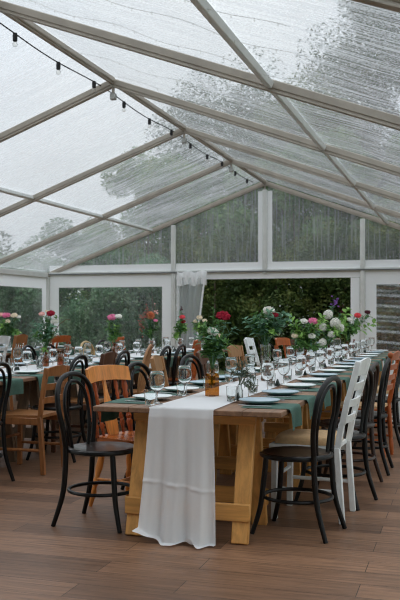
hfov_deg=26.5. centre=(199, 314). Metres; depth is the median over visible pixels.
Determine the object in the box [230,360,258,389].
flower bouquet
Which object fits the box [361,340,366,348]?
bowl
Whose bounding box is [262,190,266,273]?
column
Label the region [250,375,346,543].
bentwood chair
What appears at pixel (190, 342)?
wine glass
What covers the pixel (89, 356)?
water tumbler
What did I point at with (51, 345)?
bentwood chair
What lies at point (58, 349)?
trestle table
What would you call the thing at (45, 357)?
bottle
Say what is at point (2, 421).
bentwood chair
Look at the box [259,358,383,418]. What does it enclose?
trestle table
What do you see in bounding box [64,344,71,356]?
wine glass
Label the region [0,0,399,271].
ceiling
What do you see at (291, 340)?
chair
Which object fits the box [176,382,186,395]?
water tumbler
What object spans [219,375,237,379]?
dinner plate
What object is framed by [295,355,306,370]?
bowl
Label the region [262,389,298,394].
dinner plate
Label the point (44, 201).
beam
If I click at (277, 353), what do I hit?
wine glass
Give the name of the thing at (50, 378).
napkin
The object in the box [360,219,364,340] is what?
column
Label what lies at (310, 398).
napkin
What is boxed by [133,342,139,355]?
wine glass
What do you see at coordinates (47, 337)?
flower bouquet
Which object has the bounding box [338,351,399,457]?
chair
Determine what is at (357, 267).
beam
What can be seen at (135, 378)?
trestle table
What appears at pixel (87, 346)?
wine glass
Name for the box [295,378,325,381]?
dinner plate
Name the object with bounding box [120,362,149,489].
bentwood chair
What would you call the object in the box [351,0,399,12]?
roof beam
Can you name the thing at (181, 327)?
flower bouquet
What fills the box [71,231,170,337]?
tree
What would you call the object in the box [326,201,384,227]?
tree
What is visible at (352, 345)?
wine glass
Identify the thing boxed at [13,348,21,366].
wine glass
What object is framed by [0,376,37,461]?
trestle table
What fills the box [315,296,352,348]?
flower bouquet
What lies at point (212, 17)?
beam
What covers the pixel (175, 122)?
wire
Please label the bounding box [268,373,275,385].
water tumbler
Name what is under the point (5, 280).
wall
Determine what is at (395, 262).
wall
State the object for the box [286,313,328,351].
flower bouquet
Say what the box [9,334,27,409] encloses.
chair
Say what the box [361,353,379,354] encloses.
dinner plate
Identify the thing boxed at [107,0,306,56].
wire
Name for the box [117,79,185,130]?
ridge beam
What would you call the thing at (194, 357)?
bentwood chair
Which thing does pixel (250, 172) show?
ridge beam
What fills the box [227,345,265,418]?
chair
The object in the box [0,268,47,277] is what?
beam
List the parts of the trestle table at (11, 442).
rail, leg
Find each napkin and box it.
[0,378,23,395]
[12,374,53,389]
[41,370,80,384]
[101,398,158,421]
[120,361,141,373]
[141,390,190,394]
[174,384,202,387]
[241,403,301,430]
[270,395,315,418]
[287,387,330,408]
[304,382,336,394]
[325,372,351,374]
[326,377,349,389]
[371,360,381,370]
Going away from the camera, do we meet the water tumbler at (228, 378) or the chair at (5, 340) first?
the water tumbler at (228, 378)
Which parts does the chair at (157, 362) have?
post, crest rail, post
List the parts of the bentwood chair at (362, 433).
leg, leg, seat, leg, leg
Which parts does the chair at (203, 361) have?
post, crest rail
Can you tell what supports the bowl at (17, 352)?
on the wine glass at (17, 352)
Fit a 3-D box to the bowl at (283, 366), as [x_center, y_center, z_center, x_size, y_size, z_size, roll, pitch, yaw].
[0.616,0.386,6.255,0.091,0.123,0.091,0,0,-19]
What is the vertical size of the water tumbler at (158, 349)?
0.087 m
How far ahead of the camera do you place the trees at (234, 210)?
22.94 m
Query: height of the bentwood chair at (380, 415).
0.911 m
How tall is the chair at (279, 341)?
0.952 m
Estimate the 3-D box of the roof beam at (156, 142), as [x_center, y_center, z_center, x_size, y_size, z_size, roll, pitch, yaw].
[-2.600,-1.817,13.274,5.029,1.924,0.062,0,0,17]
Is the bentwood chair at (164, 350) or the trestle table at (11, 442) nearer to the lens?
the trestle table at (11, 442)
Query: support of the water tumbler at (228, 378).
on the trestle table at (245, 459)
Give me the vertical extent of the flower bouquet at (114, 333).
0.474 m
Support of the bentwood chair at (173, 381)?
on the floor
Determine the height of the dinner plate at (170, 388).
0.022 m
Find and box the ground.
[218,332,343,373]
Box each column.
[46,277,49,327]
[171,225,175,347]
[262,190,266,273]
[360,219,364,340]
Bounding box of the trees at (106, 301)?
[0,246,170,359]
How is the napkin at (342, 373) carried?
on the trestle table at (273, 427)
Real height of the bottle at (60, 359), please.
0.154 m
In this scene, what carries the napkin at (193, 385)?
on the trestle table at (245, 459)
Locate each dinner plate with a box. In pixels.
[13,370,40,373]
[15,362,30,365]
[68,363,92,366]
[130,356,143,358]
[132,394,171,399]
[164,386,198,391]
[189,380,220,384]
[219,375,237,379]
[239,397,279,403]
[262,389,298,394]
[281,383,315,387]
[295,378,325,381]
[309,373,337,376]
[319,369,344,372]
[329,365,353,368]
[336,362,354,365]
[351,357,371,359]
[357,355,376,357]
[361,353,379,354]
[366,351,383,352]
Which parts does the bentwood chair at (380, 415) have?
seat, leg, leg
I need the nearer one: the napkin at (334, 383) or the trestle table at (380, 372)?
the napkin at (334, 383)
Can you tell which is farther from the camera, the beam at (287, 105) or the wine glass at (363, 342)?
the wine glass at (363, 342)
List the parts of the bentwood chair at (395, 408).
leg, leg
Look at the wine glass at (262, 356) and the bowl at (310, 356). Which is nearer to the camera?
the bowl at (310, 356)
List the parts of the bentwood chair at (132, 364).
leg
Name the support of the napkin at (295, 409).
on the trestle table at (245, 459)
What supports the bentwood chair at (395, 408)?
on the floor
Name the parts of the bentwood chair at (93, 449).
leg, leg, seat, leg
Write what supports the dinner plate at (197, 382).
on the napkin at (193, 385)
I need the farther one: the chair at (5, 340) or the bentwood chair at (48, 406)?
the chair at (5, 340)
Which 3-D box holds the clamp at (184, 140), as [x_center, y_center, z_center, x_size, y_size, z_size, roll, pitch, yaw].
[-0.233,-2.620,12.536,0.070,0.180,0.060,0,0,17]
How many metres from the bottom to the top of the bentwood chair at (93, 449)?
0.911 m
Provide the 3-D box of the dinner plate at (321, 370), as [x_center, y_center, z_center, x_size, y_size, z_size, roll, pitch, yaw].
[1.184,0.502,7.625,0.244,0.022,0.244,0,0,17]
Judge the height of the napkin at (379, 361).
0.122 m
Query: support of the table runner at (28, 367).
on the trestle table at (31, 389)
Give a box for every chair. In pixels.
[0,336,10,361]
[0,362,14,480]
[0,365,69,474]
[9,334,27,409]
[22,345,56,407]
[26,354,87,462]
[42,343,58,396]
[51,335,70,356]
[51,351,116,452]
[51,371,133,532]
[77,350,129,443]
[80,341,94,354]
[85,365,134,506]
[97,340,110,351]
[104,344,151,433]
[112,336,151,379]
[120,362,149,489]
[133,346,170,422]
[148,344,185,385]
[150,355,168,388]
[168,339,200,385]
[180,354,203,379]
[195,350,208,377]
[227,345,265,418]
[244,337,259,364]
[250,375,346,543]
[269,357,370,524]
[274,338,290,358]
[288,339,295,355]
[294,368,377,510]
[311,362,382,487]
[334,358,393,475]
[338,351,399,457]
[353,357,399,446]
[361,386,399,421]
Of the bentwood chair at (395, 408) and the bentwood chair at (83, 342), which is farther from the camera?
the bentwood chair at (83, 342)
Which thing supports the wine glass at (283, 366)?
on the trestle table at (245, 459)
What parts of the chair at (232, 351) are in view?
post, crest rail, post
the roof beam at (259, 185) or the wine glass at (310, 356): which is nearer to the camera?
the wine glass at (310, 356)
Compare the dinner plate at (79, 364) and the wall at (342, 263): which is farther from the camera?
the wall at (342, 263)
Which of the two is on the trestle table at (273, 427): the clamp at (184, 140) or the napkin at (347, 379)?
the napkin at (347, 379)
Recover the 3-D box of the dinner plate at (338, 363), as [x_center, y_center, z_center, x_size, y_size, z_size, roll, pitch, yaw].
[1.509,0.502,8.698,0.244,0.022,0.244,0,0,17]
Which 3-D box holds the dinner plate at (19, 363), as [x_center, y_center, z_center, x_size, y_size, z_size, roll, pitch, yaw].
[-1.850,0.502,8.694,0.244,0.022,0.244,0,0,17]
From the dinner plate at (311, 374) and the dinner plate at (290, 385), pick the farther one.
the dinner plate at (311, 374)
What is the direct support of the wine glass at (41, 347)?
on the table runner at (28, 367)
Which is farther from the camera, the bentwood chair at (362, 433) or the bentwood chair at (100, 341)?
the bentwood chair at (100, 341)
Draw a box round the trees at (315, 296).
[155,215,399,370]
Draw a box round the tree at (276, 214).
[233,182,364,304]
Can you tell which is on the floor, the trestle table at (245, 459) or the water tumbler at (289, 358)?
the trestle table at (245, 459)
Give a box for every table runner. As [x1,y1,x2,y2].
[0,348,190,373]
[132,352,360,548]
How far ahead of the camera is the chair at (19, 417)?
6.71 m
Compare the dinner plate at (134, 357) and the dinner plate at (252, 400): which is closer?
the dinner plate at (252, 400)
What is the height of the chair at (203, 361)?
0.914 m
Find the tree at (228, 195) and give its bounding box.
[153,195,320,290]
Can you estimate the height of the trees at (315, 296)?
4.623 m
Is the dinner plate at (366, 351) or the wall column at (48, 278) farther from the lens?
the wall column at (48, 278)
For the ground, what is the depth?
20.74 m
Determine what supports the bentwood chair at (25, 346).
on the floor
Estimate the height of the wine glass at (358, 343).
0.185 m
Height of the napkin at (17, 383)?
0.122 m
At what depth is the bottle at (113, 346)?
10.14 m
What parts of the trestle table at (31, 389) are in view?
leg, rail, leg, leg, rail, rail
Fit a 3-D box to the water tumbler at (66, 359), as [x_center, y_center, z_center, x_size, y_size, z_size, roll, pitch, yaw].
[-1.362,0.466,8.591,0.069,0.087,0.068,0,0,-28]
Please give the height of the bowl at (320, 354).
0.123 m
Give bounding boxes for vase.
[205,369,218,395]
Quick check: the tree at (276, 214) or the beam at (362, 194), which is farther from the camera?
the tree at (276, 214)
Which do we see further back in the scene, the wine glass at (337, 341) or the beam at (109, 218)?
the beam at (109, 218)
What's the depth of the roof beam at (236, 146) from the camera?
12.03 m
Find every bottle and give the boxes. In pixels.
[43,352,48,365]
[57,350,63,364]
[111,343,117,357]
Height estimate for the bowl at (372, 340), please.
0.123 m
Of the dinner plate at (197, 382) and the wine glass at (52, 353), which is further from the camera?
the wine glass at (52, 353)
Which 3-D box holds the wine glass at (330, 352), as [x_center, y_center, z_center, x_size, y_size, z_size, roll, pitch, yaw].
[1.286,0.416,8.367,0.091,0.185,0.091,0,0,-43]
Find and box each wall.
[0,274,45,361]
[50,274,170,367]
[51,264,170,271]
[176,191,261,269]
[176,271,359,347]
[267,191,359,268]
[365,259,399,266]
[365,270,399,374]
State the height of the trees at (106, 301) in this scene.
4.379 m
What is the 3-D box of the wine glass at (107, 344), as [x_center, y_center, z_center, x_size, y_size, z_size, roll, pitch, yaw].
[-1.146,0.418,10.491,0.091,0.185,0.091,0,0,-5]
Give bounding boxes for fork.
[242,405,271,406]
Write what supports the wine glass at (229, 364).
on the trestle table at (245, 459)
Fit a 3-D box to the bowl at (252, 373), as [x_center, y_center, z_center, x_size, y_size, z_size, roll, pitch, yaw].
[0.298,0.386,5.214,0.091,0.123,0.091,0,0,28]
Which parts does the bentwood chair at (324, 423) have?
leg, seat, leg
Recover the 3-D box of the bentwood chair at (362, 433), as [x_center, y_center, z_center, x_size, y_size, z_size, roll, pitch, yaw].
[0.911,0.798,5.699,0.465,0.911,0.440,0,0,30]
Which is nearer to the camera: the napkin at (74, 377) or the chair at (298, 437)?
the chair at (298, 437)
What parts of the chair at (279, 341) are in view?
crest rail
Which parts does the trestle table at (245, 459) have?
leg, rail, rail, leg, leg, rail, leg, rail, leg, rail, leg, leg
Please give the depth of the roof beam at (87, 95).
10.20 m
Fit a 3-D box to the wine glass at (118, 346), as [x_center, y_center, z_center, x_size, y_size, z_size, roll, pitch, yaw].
[-0.927,0.418,9.737,0.091,0.185,0.091,0,0,33]
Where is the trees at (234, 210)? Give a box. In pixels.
[94,180,399,362]
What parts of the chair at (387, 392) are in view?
post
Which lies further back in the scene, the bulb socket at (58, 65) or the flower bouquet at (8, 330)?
the flower bouquet at (8, 330)
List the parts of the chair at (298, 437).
leg, leg, seat, post, post, crest rail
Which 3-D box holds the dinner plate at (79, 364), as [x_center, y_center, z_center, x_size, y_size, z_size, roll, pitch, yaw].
[-1.195,0.502,8.495,0.244,0.022,0.244,0,0,17]
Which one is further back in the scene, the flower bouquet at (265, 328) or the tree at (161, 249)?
the tree at (161, 249)
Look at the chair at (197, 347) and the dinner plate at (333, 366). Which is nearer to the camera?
the dinner plate at (333, 366)
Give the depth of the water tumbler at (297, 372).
7.14 m
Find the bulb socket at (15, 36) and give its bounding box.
[12,32,17,46]
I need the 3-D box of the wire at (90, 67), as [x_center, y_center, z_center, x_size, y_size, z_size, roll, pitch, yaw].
[0.953,-1.909,8.776,4.508,1.644,0.068,0,0,15]
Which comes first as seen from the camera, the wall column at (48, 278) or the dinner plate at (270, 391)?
the dinner plate at (270, 391)
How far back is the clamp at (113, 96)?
9.98 m
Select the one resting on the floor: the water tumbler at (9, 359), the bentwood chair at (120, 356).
the bentwood chair at (120, 356)
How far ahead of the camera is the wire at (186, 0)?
4.90 m
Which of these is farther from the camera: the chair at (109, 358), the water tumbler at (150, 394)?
the chair at (109, 358)
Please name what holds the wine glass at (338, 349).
on the trestle table at (326, 415)
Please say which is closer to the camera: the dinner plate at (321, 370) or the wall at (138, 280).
the dinner plate at (321, 370)
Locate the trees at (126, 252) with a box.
[2,245,159,346]
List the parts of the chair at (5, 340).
crest rail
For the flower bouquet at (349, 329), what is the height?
0.526 m
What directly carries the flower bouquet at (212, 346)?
in the vase
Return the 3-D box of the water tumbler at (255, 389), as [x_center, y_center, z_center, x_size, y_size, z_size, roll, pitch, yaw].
[0.348,0.466,5.586,0.069,0.087,0.068,0,0,-29]
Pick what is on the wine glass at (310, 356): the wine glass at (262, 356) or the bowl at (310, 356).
the bowl at (310, 356)
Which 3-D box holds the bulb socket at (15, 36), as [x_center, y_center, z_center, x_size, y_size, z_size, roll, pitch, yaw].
[-1.766,-2.628,8.116,0.048,0.137,0.046,0,0,17]
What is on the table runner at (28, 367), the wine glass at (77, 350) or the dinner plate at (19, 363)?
the wine glass at (77, 350)
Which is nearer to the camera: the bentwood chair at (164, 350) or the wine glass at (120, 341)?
the bentwood chair at (164, 350)
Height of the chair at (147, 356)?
0.946 m
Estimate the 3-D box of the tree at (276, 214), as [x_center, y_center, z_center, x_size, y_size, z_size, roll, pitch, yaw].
[3.243,-3.039,25.500,6.001,8.760,5.528,0,0,-28]
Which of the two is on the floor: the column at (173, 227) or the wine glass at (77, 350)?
the column at (173, 227)
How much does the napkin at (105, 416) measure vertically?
0.122 m
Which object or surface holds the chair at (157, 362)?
on the floor
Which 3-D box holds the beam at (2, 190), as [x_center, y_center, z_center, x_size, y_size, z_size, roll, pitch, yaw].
[-2.995,-1.818,12.009,0.072,0.072,2.570,0,0,17]
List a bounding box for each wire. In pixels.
[30,0,397,111]
[58,45,398,151]
[90,67,395,164]
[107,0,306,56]
[175,122,395,192]
[186,0,289,26]
[228,157,397,211]
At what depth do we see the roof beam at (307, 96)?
6.88 m
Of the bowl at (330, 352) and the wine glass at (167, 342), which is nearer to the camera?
the bowl at (330, 352)
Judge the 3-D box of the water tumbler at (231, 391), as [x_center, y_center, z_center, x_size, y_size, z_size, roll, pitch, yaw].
[0.188,0.466,5.024,0.069,0.087,0.068,0,0,-39]
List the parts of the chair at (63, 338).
crest rail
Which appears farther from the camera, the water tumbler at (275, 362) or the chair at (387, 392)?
the chair at (387, 392)
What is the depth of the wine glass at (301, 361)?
6.78 m
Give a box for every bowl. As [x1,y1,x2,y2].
[13,348,21,359]
[74,347,82,356]
[95,345,102,355]
[149,371,164,392]
[177,365,191,383]
[225,357,236,370]
[241,367,255,386]
[261,363,274,380]
[277,359,289,375]
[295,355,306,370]
[306,352,315,366]
[316,350,325,362]
[326,348,334,359]
[341,344,348,354]
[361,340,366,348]
[369,338,374,345]
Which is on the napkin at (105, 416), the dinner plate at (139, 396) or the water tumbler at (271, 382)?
the dinner plate at (139, 396)
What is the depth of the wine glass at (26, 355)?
7.68 m
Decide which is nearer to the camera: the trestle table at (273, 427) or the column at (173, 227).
the trestle table at (273, 427)
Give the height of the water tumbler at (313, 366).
0.087 m
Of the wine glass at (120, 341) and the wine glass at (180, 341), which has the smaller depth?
the wine glass at (120, 341)
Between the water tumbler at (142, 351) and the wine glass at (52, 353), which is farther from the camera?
the water tumbler at (142, 351)
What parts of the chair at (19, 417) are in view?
seat rail, leg, seat, post, seat rail, crest rail, post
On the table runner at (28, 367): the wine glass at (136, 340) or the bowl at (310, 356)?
the wine glass at (136, 340)
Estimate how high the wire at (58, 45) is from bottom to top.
1.483 m
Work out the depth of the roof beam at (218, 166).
15.68 m
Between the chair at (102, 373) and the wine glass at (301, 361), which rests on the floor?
the chair at (102, 373)
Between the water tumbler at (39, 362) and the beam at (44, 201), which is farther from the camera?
the beam at (44, 201)
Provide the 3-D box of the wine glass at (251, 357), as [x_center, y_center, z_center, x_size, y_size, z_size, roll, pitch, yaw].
[0.414,0.416,7.061,0.091,0.185,0.091,0,0,11]
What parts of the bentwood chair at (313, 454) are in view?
leg, leg, seat, leg, leg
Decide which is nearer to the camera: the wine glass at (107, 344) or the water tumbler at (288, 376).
the water tumbler at (288, 376)
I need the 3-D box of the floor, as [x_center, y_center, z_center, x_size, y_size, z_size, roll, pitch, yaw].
[-1.809,1.280,7.476,10.400,0.060,21.600,0,0,17]
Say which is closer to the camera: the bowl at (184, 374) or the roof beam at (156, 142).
the bowl at (184, 374)
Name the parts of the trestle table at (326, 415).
rail, rail, leg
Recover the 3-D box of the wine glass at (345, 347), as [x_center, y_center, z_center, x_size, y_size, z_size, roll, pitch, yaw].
[1.609,0.416,9.448,0.091,0.185,0.091,0,0,-31]
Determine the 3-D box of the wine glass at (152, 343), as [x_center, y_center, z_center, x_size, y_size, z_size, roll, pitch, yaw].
[-0.611,0.418,10.814,0.091,0.185,0.091,0,0,-22]
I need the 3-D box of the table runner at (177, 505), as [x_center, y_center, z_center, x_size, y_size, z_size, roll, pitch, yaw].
[1.077,0.878,8.445,0.465,0.732,8.236,0,0,17]
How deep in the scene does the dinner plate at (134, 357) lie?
9.96 m
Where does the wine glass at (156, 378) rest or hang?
on the trestle table at (245, 459)
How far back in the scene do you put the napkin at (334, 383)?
6.42 m
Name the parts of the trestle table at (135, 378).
leg, leg, leg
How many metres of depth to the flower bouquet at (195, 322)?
12.97 m
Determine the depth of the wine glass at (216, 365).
5.98 m
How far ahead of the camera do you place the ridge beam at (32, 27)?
8.69 m
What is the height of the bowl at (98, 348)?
0.123 m
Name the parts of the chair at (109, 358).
leg, seat, post, crest rail, post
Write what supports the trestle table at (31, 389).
on the floor
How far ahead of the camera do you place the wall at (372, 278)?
16.96 m
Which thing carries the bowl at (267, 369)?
on the wine glass at (267, 369)
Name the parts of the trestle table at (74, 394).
leg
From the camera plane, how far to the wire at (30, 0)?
6.37 m
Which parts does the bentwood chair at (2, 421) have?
leg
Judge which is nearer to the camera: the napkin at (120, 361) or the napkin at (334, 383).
the napkin at (334, 383)
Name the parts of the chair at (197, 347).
crest rail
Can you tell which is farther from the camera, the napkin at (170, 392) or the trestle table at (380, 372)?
the trestle table at (380, 372)
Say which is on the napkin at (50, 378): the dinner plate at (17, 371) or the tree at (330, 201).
the dinner plate at (17, 371)
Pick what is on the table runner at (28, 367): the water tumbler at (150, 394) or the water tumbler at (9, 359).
the water tumbler at (9, 359)
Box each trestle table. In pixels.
[0,362,124,455]
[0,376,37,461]
[5,347,74,400]
[54,356,180,424]
[93,381,331,544]
[128,349,226,388]
[229,366,352,471]
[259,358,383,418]
[322,351,395,410]
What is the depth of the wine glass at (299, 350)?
9.16 m
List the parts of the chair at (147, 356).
seat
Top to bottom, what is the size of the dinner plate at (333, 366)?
0.022 m
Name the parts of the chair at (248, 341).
post, crest rail, post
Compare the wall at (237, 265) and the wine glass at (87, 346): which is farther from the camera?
the wall at (237, 265)
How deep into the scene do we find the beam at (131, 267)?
18.58 m
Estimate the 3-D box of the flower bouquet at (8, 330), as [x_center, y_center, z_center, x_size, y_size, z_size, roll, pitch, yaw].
[-2.854,0.211,12.697,0.355,0.500,0.369,0,0,-22]
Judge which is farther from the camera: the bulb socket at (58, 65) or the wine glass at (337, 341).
the wine glass at (337, 341)
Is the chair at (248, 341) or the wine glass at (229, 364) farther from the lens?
the chair at (248, 341)
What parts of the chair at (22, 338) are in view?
post, crest rail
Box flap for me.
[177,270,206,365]
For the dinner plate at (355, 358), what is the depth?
9.71 m
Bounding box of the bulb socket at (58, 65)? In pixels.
[56,62,60,74]
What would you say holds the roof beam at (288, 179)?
on the wall column
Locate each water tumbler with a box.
[6,362,12,372]
[8,358,14,366]
[36,359,42,368]
[64,357,68,364]
[86,354,92,362]
[140,349,145,355]
[144,389,155,404]
[156,347,160,353]
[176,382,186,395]
[224,370,232,381]
[226,386,237,401]
[249,379,257,392]
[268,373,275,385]
[273,359,277,368]
[284,369,291,379]
[286,357,292,364]
[295,365,302,375]
[308,362,315,370]
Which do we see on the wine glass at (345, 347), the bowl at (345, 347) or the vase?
the bowl at (345, 347)
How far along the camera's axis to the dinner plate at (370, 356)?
10.27 m
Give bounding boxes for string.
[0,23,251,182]
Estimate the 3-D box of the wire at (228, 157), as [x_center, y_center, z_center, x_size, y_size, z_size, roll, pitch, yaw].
[2.787,-1.804,13.821,5.008,1.854,0.068,0,0,14]
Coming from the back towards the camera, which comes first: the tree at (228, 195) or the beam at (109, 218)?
the tree at (228, 195)
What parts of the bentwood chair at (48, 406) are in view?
leg, leg, seat, leg, leg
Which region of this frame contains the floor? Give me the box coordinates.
[0,374,399,599]
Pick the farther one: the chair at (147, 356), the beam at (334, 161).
the beam at (334, 161)
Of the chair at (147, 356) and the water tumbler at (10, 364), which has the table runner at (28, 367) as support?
the water tumbler at (10, 364)
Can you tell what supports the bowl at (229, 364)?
on the wine glass at (229, 364)
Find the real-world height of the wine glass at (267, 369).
0.185 m
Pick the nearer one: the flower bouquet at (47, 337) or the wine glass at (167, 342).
the flower bouquet at (47, 337)
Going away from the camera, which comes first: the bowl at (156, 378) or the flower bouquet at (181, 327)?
the bowl at (156, 378)
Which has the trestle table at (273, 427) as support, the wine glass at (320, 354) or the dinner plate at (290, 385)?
the wine glass at (320, 354)
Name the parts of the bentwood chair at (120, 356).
leg, seat, leg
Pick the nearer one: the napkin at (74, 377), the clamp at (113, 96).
the napkin at (74, 377)
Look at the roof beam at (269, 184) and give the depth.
17.16 m
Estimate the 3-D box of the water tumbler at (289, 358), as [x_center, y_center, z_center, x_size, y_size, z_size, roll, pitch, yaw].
[0.903,0.466,8.595,0.069,0.087,0.068,0,0,-6]
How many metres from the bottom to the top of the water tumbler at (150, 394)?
0.087 m
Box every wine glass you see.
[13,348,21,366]
[22,351,31,364]
[39,346,47,356]
[48,349,57,366]
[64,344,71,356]
[74,347,82,363]
[84,343,91,353]
[95,345,102,360]
[103,341,110,351]
[115,343,122,353]
[119,340,125,348]
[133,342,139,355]
[135,339,141,352]
[148,341,154,349]
[149,371,164,403]
[164,339,170,349]
[177,338,183,345]
[177,365,191,394]
[188,337,194,348]
[206,361,218,372]
[225,357,236,381]
[241,367,255,397]
[244,354,254,366]
[261,351,270,362]
[261,363,274,389]
[272,349,281,359]
[277,359,289,383]
[286,347,294,356]
[295,355,306,377]
[296,347,303,353]
[306,352,315,373]
[316,350,325,368]
[326,348,334,366]
[334,338,340,345]
[334,346,341,357]
[341,344,348,359]
[349,342,356,356]
[354,341,360,354]
[361,340,366,352]
[369,338,374,350]
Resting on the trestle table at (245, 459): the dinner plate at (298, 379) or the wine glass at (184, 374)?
the wine glass at (184, 374)
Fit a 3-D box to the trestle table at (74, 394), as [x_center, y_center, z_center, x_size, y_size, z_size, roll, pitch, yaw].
[-0.987,0.886,10.282,1.096,0.732,2.020,0,0,17]
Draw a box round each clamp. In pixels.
[110,87,116,100]
[182,133,186,143]
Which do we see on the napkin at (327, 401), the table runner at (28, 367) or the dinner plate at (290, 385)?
the dinner plate at (290, 385)
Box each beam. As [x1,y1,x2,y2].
[0,0,399,130]
[0,81,114,142]
[0,128,185,216]
[0,160,232,264]
[0,187,33,199]
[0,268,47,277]
[3,13,114,83]
[35,199,102,218]
[48,182,265,276]
[49,267,399,275]
[104,217,152,231]
[110,79,399,176]
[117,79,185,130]
[183,127,399,201]
[188,127,232,161]
[190,0,273,87]
[229,159,399,218]
[233,158,265,183]
[263,181,399,229]
[271,93,325,150]
[324,153,355,185]
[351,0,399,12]
[354,188,374,208]
[373,210,388,224]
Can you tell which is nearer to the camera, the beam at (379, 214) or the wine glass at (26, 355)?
the wine glass at (26, 355)
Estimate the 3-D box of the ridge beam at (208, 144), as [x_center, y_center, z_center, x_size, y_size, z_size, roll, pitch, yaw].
[0.162,-2.748,13.801,0.085,0.075,2.570,0,0,17]
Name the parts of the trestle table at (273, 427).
leg, rail, leg, leg, rail, rail, leg, leg, leg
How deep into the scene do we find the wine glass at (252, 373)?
5.18 m
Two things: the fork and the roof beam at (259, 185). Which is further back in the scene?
the roof beam at (259, 185)
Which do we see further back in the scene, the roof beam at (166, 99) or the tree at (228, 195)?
the tree at (228, 195)
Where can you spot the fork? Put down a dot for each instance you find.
(242, 405)
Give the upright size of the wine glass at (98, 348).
0.185 m
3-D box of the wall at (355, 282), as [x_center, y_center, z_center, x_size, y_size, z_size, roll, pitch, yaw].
[1.349,0.183,17.616,3.900,2.135,0.001,0,0,17]
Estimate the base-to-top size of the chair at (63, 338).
0.952 m
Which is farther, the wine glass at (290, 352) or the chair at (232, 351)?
the chair at (232, 351)
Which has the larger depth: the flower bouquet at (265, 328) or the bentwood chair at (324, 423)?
the flower bouquet at (265, 328)
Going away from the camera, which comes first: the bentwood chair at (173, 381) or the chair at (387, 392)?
the chair at (387, 392)
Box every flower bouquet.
[0,313,21,335]
[28,310,68,354]
[104,314,125,342]
[138,303,160,339]
[172,306,188,340]
[191,307,239,368]
[191,315,207,333]
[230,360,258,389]
[242,306,292,362]
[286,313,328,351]
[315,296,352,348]
[335,310,379,339]
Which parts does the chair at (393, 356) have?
seat, post, post, crest rail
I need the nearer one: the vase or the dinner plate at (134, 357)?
the vase
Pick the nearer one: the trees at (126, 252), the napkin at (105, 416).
the napkin at (105, 416)
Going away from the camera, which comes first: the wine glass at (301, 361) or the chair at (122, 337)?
the wine glass at (301, 361)
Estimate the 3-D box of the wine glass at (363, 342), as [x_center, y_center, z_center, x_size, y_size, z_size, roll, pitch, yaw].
[2.131,0.416,11.060,0.091,0.185,0.091,0,0,1]
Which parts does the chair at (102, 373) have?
leg, crest rail, seat, leg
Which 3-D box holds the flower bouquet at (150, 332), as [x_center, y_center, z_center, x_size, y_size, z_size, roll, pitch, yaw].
[-0.673,0.152,11.343,0.269,0.618,0.307,0,0,-21]
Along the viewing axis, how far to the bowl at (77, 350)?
8.71 m
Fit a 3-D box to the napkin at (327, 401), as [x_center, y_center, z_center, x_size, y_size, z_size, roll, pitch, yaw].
[0.743,0.577,5.909,0.296,0.122,0.300,0,0,17]
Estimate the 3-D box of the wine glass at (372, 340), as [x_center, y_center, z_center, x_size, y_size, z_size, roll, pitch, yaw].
[2.453,0.416,12.156,0.091,0.185,0.091,0,0,34]

